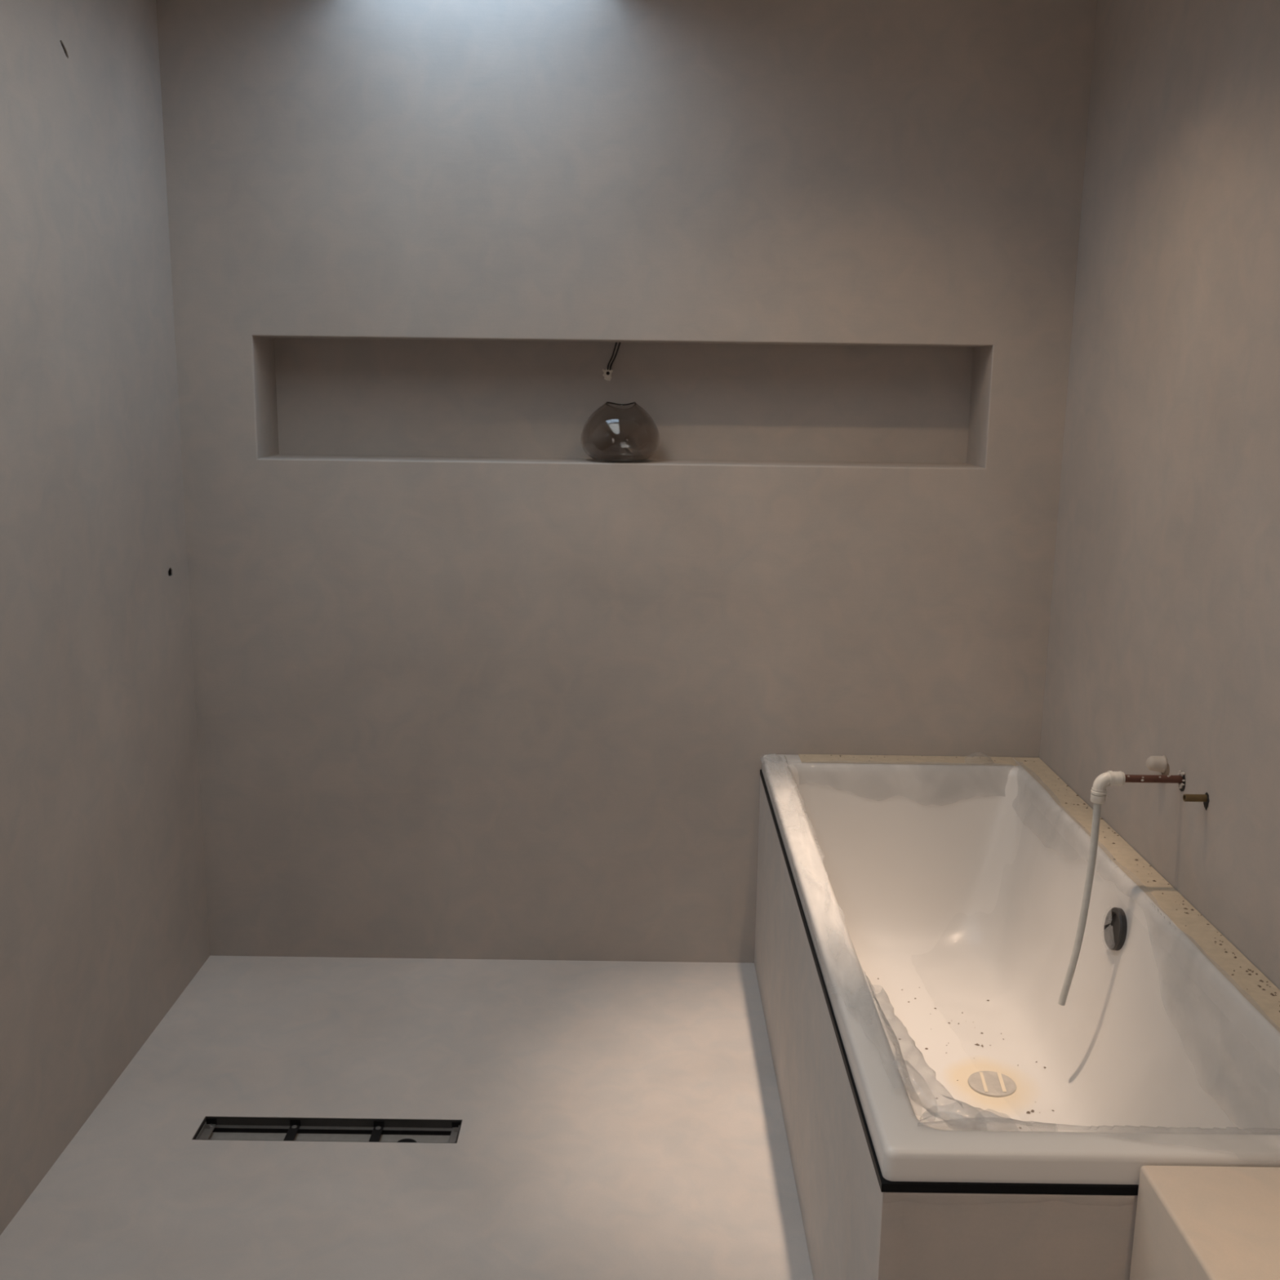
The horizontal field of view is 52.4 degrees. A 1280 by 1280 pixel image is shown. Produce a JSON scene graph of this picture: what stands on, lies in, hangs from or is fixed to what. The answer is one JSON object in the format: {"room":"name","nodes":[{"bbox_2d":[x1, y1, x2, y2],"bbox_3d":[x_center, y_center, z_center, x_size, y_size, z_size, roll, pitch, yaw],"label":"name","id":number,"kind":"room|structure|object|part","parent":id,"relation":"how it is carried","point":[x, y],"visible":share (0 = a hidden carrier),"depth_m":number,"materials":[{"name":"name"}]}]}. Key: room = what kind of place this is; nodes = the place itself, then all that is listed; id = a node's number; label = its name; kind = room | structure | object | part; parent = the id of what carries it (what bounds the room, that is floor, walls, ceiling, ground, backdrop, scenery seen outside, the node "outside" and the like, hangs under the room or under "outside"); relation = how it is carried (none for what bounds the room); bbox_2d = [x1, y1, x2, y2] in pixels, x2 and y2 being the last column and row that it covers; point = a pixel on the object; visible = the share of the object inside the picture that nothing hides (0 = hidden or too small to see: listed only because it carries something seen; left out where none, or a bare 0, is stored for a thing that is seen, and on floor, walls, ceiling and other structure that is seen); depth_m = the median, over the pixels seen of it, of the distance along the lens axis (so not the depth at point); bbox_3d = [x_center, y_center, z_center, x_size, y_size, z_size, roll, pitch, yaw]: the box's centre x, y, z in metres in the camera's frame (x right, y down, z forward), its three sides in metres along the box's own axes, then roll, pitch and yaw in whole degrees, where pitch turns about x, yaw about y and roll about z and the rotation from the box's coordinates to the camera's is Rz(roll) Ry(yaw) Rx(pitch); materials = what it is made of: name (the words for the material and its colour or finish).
{"room":"building under construction","nodes":[
{"label":"building under construction","id":0,"kind":"room"},
{"bbox_2d":[0,0,209,1235],"bbox_3d":[-1.250,0.035,1.223,0.120,2.610,5.020,1,11,0],"label":"wall","id":1,"kind":"structure","parent":0,"point":[104,915],"depth_m":2.78,"materials":[{"name":"paint"}]},
{"bbox_2d":[0,955,813,1279],"bbox_3d":[-0.074,1.424,1.398,2.508,0.150,5.220,1,11,0],"label":"floor","id":2,"kind":"structure","parent":0,"point":[622,1120],"depth_m":2.77,"materials":[{"name":"grey concrete"}]},
{"bbox_2d":[192,1116,462,1143],"bbox_3d":[-0.670,1.071,2.806,0.561,0.032,0.088,1,11,0],"label":"shower drain","id":3,"kind":"object","parent":2,"relation":"in","point":[215,1128],"visible":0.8,"depth_m":2.84,"materials":[{"name":"metal"}]},
{"bbox_2d":[397,1138,416,1142],"bbox_3d":[-0.503,1.088,2.799,0.048,0.003,0.048,1,11,0],"label":"outlet","id":4,"kind":"object","parent":3,"relation":"attached to","point":[398,1140],"depth_m":2.82,"materials":[{"name":"black plastic"}]},
{"bbox_2d":[754,769,1138,1279],"bbox_3d":[0.693,0.813,2.668,0.751,0.562,1.842,1,11,0],"label":"surround","id":5,"kind":"object","parent":2,"relation":"on","point":[859,1224],"visible":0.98,"depth_m":1.90,"materials":[{"name":"paint"}]},
{"bbox_3d":[0.334,0.814,2.671,0.030,0.549,1.839,1,11,0],"label":"panel","id":6,"kind":"part","parent":5,"relation":"part of","materials":[{"name":"paint"}]},
{"bbox_3d":[0.705,0.999,1.784,0.719,0.549,0.030,1,11,0],"label":"panel","id":7,"kind":"part","parent":5,"relation":"part of","materials":[{"name":"paint"}]},
{"bbox_2d":[761,754,1279,1184],"bbox_3d":[0.696,0.722,2.652,0.746,0.467,1.836,1,11,0],"label":"bathtub","id":8,"kind":"object","parent":5,"relation":"in","point":[960,880],"visible":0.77,"depth_m":2.75,"materials":[{"name":"white ceramic"}]},
{"bbox_2d":[877,977,1053,1128],"bbox_3d":[0.692,0.928,2.756,0.359,0.020,0.941,1,11,0],"label":"crumbs","id":9,"kind":"object","parent":8,"relation":"in","point":[977,1044],"visible":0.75,"depth_m":2.90,"materials":[{"name":"paint"}]},
{"bbox_2d":[760,757,1251,1131],"bbox_3d":[0.670,0.709,2.638,0.782,0.491,1.864,1,11,0],"label":"protective film","id":10,"kind":"object","parent":8,"relation":"on","point":[866,997],"visible":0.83,"depth_m":2.33,"materials":[{"name":"grey"}]},
{"bbox_2d":[830,755,1279,1012],"bbox_3d":[0.755,0.485,2.643,0.635,0.002,1.754,1,11,0],"label":"crumbs","id":11,"kind":"object","parent":8,"relation":"on","point":[1192,909],"visible":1,"depth_m":2.48,"materials":[{"name":"paint"}]},
{"bbox_2d":[1129,1165,1279,1279],"bbox_3d":[0.856,1.085,1.244,0.415,0.597,1.058,1,11,0],"label":"ledge","id":12,"kind":"object","parent":2,"relation":"on","point":[1192,1222],"visible":1,"depth_m":1.61,"materials":[{"name":"paint"}]},
{"bbox_2d":[155,0,1097,963],"bbox_3d":[-0.048,-0.415,3.525,2.268,2.610,0.320,1,11,0],"label":"wall","id":13,"kind":"structure","parent":0,"point":[471,682],"depth_m":3.38,"materials":[{"name":"paint"}]},
{"bbox_2d":[602,342,620,381],"bbox_3d":[-0.071,-0.743,3.474,0.024,0.102,0.074,-7,14,-33],"label":"loose cable","id":14,"kind":"object","parent":13,"relation":"attached to","point":[607,372],"visible":1,"depth_m":3.49,"materials":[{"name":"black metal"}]},
{"bbox_2d":[580,401,660,462],"bbox_3d":[-0.052,-0.549,3.425,0.210,0.155,0.201,1,11,0],"label":"glass vase","id":15,"kind":"object","parent":13,"relation":"in","point":[614,432],"visible":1,"depth_m":3.36,"materials":[{"name":"grey"}]},
{"bbox_2d":[1039,0,1279,990],"bbox_3d":[1.138,0.067,1.221,0.120,2.610,5.020,1,11,0],"label":"wall","id":16,"kind":"structure","parent":0,"point":[1164,636],"depth_m":2.61,"materials":[{"name":"paint"}]},
{"bbox_2d":[1057,770,1185,1005],"bbox_3d":[0.968,0.504,2.627,0.211,0.503,0.034,1,11,0],"label":"supply pipe","id":17,"kind":"object","parent":16,"relation":"attached to","point":[1098,791],"visible":1,"depth_m":2.59,"materials":[{"name":"white plastic"}]},
{"bbox_2d":[1146,755,1169,775],"bbox_3d":[1.058,0.267,2.667,0.035,0.059,0.048,1,11,0],"label":"pipe","id":18,"kind":"object","parent":16,"relation":"attached to","point":[1156,763],"visible":0.93,"depth_m":2.66,"materials":[{"name":"paint"}]},
{"bbox_2d":[1182,792,1208,810],"bbox_3d":[1.054,0.306,2.470,0.042,0.034,0.027,1,11,0],"label":"pipe stub","id":19,"kind":"object","parent":16,"relation":"attached to","point":[1186,797],"visible":1,"depth_m":2.46,"materials":[{"name":"gold metal"}]}
]}

